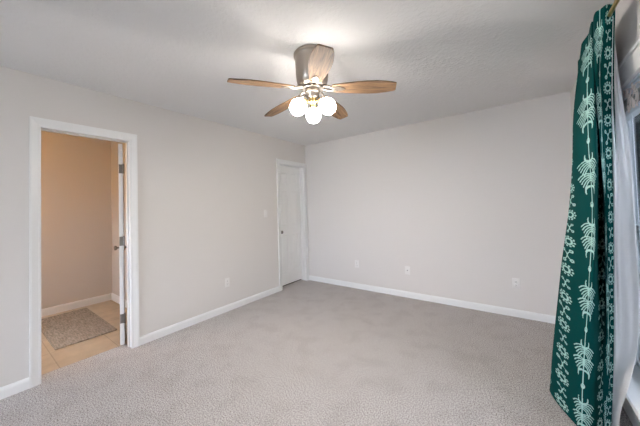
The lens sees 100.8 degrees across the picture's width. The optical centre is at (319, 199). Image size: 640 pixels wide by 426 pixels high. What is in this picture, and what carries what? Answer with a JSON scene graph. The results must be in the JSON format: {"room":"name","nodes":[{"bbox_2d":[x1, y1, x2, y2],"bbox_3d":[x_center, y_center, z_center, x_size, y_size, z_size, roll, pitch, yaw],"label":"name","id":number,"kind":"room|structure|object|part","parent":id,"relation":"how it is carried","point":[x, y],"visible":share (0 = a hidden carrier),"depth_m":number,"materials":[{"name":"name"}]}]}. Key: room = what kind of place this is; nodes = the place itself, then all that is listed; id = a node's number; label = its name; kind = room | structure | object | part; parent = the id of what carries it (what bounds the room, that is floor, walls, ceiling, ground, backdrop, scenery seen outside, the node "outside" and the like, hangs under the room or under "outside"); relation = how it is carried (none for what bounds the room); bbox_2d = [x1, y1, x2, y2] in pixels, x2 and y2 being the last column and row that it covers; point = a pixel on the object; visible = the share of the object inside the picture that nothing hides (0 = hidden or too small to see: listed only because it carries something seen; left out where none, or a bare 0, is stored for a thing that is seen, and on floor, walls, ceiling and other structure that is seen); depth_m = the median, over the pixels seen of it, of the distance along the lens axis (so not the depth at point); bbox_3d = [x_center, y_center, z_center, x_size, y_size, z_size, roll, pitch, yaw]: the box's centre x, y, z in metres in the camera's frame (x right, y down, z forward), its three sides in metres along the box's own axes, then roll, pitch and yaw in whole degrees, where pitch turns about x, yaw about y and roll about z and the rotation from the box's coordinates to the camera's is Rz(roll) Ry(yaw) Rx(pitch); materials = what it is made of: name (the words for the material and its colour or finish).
{"room":"empty bedroom","nodes":[
{"label":"empty bedroom","id":0,"kind":"room"},
{"bbox_2d":[41,131,111,308],"bbox_3d":[-3.815,0.337,3.312,0.100,2.510,2.143,-3,-2,36],"label":"wall","id":1,"kind":"structure","parent":0,"point":[76,207],"depth_m":3.73,"materials":[{"name":"beige paint"}]},
{"bbox_2d":[41,293,111,316],"bbox_3d":[-3.765,1.473,3.208,0.014,0.100,2.043,-3,-2,36],"label":"baseboard","id":2,"kind":"structure","parent":1,"relation":"attached to","point":[98,299],"depth_m":3.69,"materials":[{"name":"white paint"}]},
{"bbox_2d":[111,141,126,299],"bbox_3d":[-2.432,0.303,3.568,1.835,2.510,0.100,-3,-2,36],"label":"wall","id":3,"kind":"structure","parent":0,"point":[114,145],"depth_m":3.95,"materials":[{"name":"beige paint"}]},
{"bbox_2d":[111,293,126,307],"bbox_3d":[-2.432,1.441,3.492,1.835,0.100,0.014,-3,-2,36],"label":"baseboard","id":4,"kind":"structure","parent":3,"relation":"attached to","point":[116,298],"depth_m":3.89,"materials":[{"name":"white paint"}]},
{"bbox_2d":[0,66,304,386],"bbox_3d":[-2.496,0.224,1.829,0.115,2.440,7.500,-3,-2,36],"label":"wall","id":5,"kind":"structure","parent":0,"point":[205,187],"depth_m":2.88,"materials":[{"name":"white paint"}]},
{"bbox_2d":[29,116,139,387],"bbox_3d":[-2.078,0.399,2.377,0.132,2.095,0.734,-3,-2,36],"label":"trim","id":6,"kind":"structure","parent":5,"relation":"attached to","point":[36,124],"depth_m":2.18,"materials":[{"name":"white paint"}]},
{"bbox_2d":[114,144,125,344],"bbox_3d":[-2.156,0.450,2.881,0.161,2.000,0.611,-1,-2,-36],"label":"door","id":7,"kind":"structure","parent":5,"relation":"in","point":[122,246],"depth_m":2.65,"materials":[{"name":"white paint"}]},
{"bbox_2d":[0,286,279,399],"bbox_3d":[-2.629,1.398,1.458,0.014,0.082,6.754,-3,-2,36],"label":"baseboard","id":8,"kind":"structure","parent":5,"relation":"attached to","point":[11,389],"depth_m":2.92,"materials":[{"name":"white paint"}]},
{"bbox_2d":[225,277,229,287],"bbox_3d":[-1.204,1.081,3.438,0.009,0.115,0.070,-3,-2,36],"label":"wall outlet","id":9,"kind":"object","parent":5,"relation":"attached to","point":[227,280],"visible":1,"depth_m":3.44,"materials":[{"name":"white plastic"}]},
{"bbox_2d":[279,165,301,285],"bbox_3d":[-0.511,0.427,4.553,0.098,2.000,0.611,-3,-2,36],"label":"door","id":10,"kind":"structure","parent":5,"relation":"in","point":[291,244],"depth_m":4.58,"materials":[{"name":"white paint"}]},
{"bbox_2d":[276,159,308,290],"bbox_3d":[-0.498,0.404,4.543,0.132,2.105,0.735,-3,-2,36],"label":"trim","id":11,"kind":"structure","parent":5,"relation":"attached to","point":[302,167],"depth_m":4.76,"materials":[{"name":"white paint"}]},
{"bbox_2d":[0,0,614,145],"bbox_3d":[-1.048,-1.118,0.778,3.567,0.100,7.500,-3,-2,36],"label":"ceiling","id":12,"kind":"structure","parent":0,"point":[445,58],"depth_m":1.90,"materials":[{"name":"white paint"}]},
{"bbox_2d":[227,44,396,122],"bbox_3d":[-0.058,-0.829,1.978,1.137,0.472,1.132,-3,-2,36],"label":"ceiling fan","id":13,"kind":"object","parent":12,"relation":"hanging from","point":[313,62],"visible":1,"depth_m":1.85,"materials":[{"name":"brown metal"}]},
{"bbox_3d":[-0.388,-0.777,1.781,0.444,0.007,0.138,-6,12,-26],"label":"blade","id":14,"kind":"part","parent":13,"relation":"part of","materials":[{"name":"brown wood"}]},
{"bbox_3d":[-0.312,-0.768,2.210,0.444,0.007,0.138,-9,6,46],"label":"blade","id":15,"kind":"part","parent":13,"relation":"part of","materials":[{"name":"brown wood"}]},
{"bbox_3d":[-0.193,-0.797,1.877,0.177,0.028,0.071,-6,12,-26],"label":"blade arm","id":16,"kind":"part","parent":13,"relation":"part of","materials":[{"name":"silver metal"}]},
{"bbox_3d":[-0.154,-0.657,1.881,0.117,0.128,0.126,-3,-2,36],"label":"lamp shade","id":17,"kind":"part","parent":13,"relation":"part of","materials":[{"name":"white glass"}]},
{"bbox_3d":[-0.162,-0.794,2.054,0.177,0.028,0.071,-9,6,46],"label":"blade arm","id":18,"kind":"part","parent":13,"relation":"part of","materials":[{"name":"silver metal"}]},
{"bbox_3d":[-0.050,-0.655,2.060,0.118,0.128,0.122,-3,-2,36],"label":"lamp shade","id":19,"kind":"part","parent":13,"relation":"part of","materials":[{"name":"white glass"}]},
{"bbox_3d":[-0.033,-0.804,1.792,0.071,0.028,0.177,11,1,-8],"label":"blade arm","id":20,"kind":"part","parent":13,"relation":"part of","materials":[{"name":"silver metal"}]},
{"bbox_3d":[-0.003,-0.794,1.577,0.138,0.007,0.444,11,1,-8],"label":"blade","id":21,"kind":"part","parent":13,"relation":"part of","materials":[{"name":"brown wood"}]},
{"bbox_3d":[0.051,-0.663,1.882,0.129,0.128,0.117,-3,-2,36],"label":"lamp shade","id":22,"kind":"part","parent":13,"relation":"part of","materials":[{"name":"white glass"}]},
{"bbox_3d":[0.096,-0.805,1.918,0.177,0.028,0.071,2,-13,10],"label":"blade arm","id":23,"kind":"part","parent":13,"relation":"part of","materials":[{"name":"silver metal"}]},
{"bbox_3d":[0.119,-0.779,2.271,0.138,0.007,0.444,-16,-12,26],"label":"blade","id":24,"kind":"part","parent":13,"relation":"part of","materials":[{"name":"brown wood"}]},
{"bbox_3d":[0.311,-0.795,1.880,0.444,0.007,0.138,2,-13,10],"label":"blade","id":25,"kind":"part","parent":13,"relation":"part of","materials":[{"name":"brown wood"}]},
{"bbox_2d":[0,280,632,425],"bbox_3d":[-1.760,1.444,1.286,5.517,0.070,7.500,-3,-2,36],"label":"floor","id":26,"kind":"structure","parent":0,"point":[309,352],"depth_m":2.14,"materials":[{"name":"beige carpet"}]},
{"bbox_2d":[41,308,116,349],"bbox_3d":[-2.914,1.488,3.130,1.200,0.014,0.500,-3,-2,36],"label":"bath mat","id":27,"kind":"object","parent":26,"relation":"on","point":[63,330],"visible":0.98,"depth_m":3.04,"materials":[{"name":"beige fabric"}]},
{"bbox_2d":[305,92,572,315],"bbox_3d":[1.248,0.165,3.811,3.832,2.440,0.115,-3,-2,36],"label":"wall","id":28,"kind":"structure","parent":0,"point":[474,202],"depth_m":3.40,"materials":[{"name":"white paint"}]},
{"bbox_2d":[355,260,358,267],"bbox_3d":[0.587,1.030,4.212,0.070,0.115,0.009,-3,-2,36],"label":"wall outlet","id":29,"kind":"object","parent":28,"relation":"attached to","point":[356,261],"visible":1,"depth_m":4.21,"materials":[{"name":"white plastic"}]},
{"bbox_2d":[405,266,409,274],"bbox_3d":[1.234,1.004,3.737,0.070,0.115,0.014,-3,-2,36],"label":"outlet","id":30,"kind":"object","parent":28,"relation":"attached to","point":[407,268],"visible":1,"depth_m":3.74,"materials":[{"name":"white plastic"}]},
{"bbox_2d":[309,275,555,323],"bbox_3d":[1.230,1.344,3.738,3.567,0.082,0.014,-3,-2,36],"label":"baseboard","id":31,"kind":"structure","parent":28,"relation":"attached to","point":[459,303],"depth_m":3.42,"materials":[{"name":"white paint"}]},
{"bbox_2d":[512,278,519,288],"bbox_3d":[2.231,0.958,3.013,0.070,0.115,0.009,-3,-2,36],"label":"wall outlet","id":32,"kind":"object","parent":28,"relation":"attached to","point":[515,281],"visible":1,"depth_m":3.01,"materials":[{"name":"white plastic"}]},
{"bbox_2d":[570,0,639,137],"bbox_3d":[0.490,0.078,-0.349,0.150,2.440,7.500,-3,-2,36],"label":"wall","id":33,"kind":"structure","parent":0,"point":[627,12],"depth_m":1.43,"materials":[{"name":"white paint"}]},
{"bbox_2d":[607,0,619,16],"bbox_3d":[1.141,-0.926,0.839,0.119,0.070,2.108,-3,-2,36],"label":"curtain rod","id":34,"kind":"object","parent":33,"relation":"attached to","point":[616,2],"visible":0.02,"depth_m":1.27,"materials":[{"name":"gold metal"}]},
{"bbox_2d":[550,4,639,425],"bbox_3d":[1.593,0.168,1.600,0.324,2.273,0.688,-2,-2,28],"label":"curtain","id":35,"kind":"object","parent":34,"relation":"hanging from","point":[596,339],"visible":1,"depth_m":1.42,"materials":[{"name":"green fabric"}]},
{"bbox_2d":[618,38,639,420],"bbox_3d":[1.459,0.180,1.042,0.242,1.852,1.690,-3,-2,36],"label":"window","id":36,"kind":"structure","parent":33,"relation":"in","point":[629,67],"depth_m":1.48,"materials":[{"name":"white paint"}]},
{"bbox_3d":[1.420,0.132,1.071,0.026,1.752,1.660,-3,-2,36],"label":"casing","id":37,"kind":"part","parent":36,"relation":"part of","materials":[{"name":"white paint"}]},
{"bbox_2d":[622,78,639,258],"bbox_3d":[1.440,-0.130,1.057,0.062,0.957,1.454,-3,-2,36],"label":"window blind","id":38,"kind":"object","parent":36,"relation":"attached to","point":[631,95],"visible":0.73,"depth_m":1.42,"materials":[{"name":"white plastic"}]},
{"bbox_3d":[1.430,-0.587,1.067,0.037,0.043,1.454,-3,-2,36],"label":"head rail","id":39,"kind":"part","parent":38,"relation":"part of","materials":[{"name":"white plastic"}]},
{"bbox_3d":[1.630,-0.533,1.384,0.013,0.140,0.194,-3,-2,36],"label":"lift cord","id":40,"kind":"part","parent":38,"relation":"part of","materials":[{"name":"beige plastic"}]},
{"bbox_3d":[1.433,-0.477,1.064,0.041,0.032,1.450,-3,-2,36],"label":"rail","id":41,"kind":"part","parent":38,"relation":"part of","materials":[{"name":"white plastic"}]},
{"bbox_3d":[1.734,-0.060,1.474,0.040,0.822,0.115,-3,-2,36],"label":"pull cord","id":42,"kind":"part","parent":38,"relation":"part of","materials":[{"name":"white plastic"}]},
{"bbox_3d":[1.466,0.191,1.037,0.085,1.630,1.490,-3,-2,36],"label":"frame","id":43,"kind":"part","parent":36,"relation":"part of","materials":[{"name":"white plastic"}]},
{"bbox_3d":[1.446,1.021,1.048,0.147,0.028,1.690,-3,-2,36],"label":"sill","id":44,"kind":"part","parent":36,"relation":"part of","materials":[{"name":"white paint"}]},
{"bbox_3d":[1.697,-0.205,1.336,0.022,0.793,0.693,-3,-2,36],"label":"sash","id":45,"kind":"part","parent":36,"relation":"part of","materials":[{"name":"white plastic"}]},
{"bbox_3d":[1.698,-0.208,1.336,0.004,0.719,0.625,-3,-2,36],"label":"pane","id":46,"kind":"part","parent":36,"relation":"part of","materials":[{"name":"clear glass"}]},
{"bbox_3d":[1.717,0.573,1.318,0.022,0.823,0.693,-3,-2,36],"label":"sash","id":47,"kind":"part","parent":36,"relation":"part of","materials":[{"name":"white plastic"}]},
{"bbox_3d":[1.717,0.570,1.318,0.004,0.749,0.625,-3,-2,36],"label":"pane","id":48,"kind":"part","parent":36,"relation":"part of","materials":[{"name":"clear glass"}]},
{"bbox_2d":[623,398,639,425],"bbox_3d":[0.459,1.259,-0.332,0.014,0.082,7.500,-3,-2,36],"label":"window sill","id":49,"kind":"structure","parent":33,"relation":"attached to","point":[627,407],"depth_m":1.56,"materials":[{"name":"white paint"}]}
]}

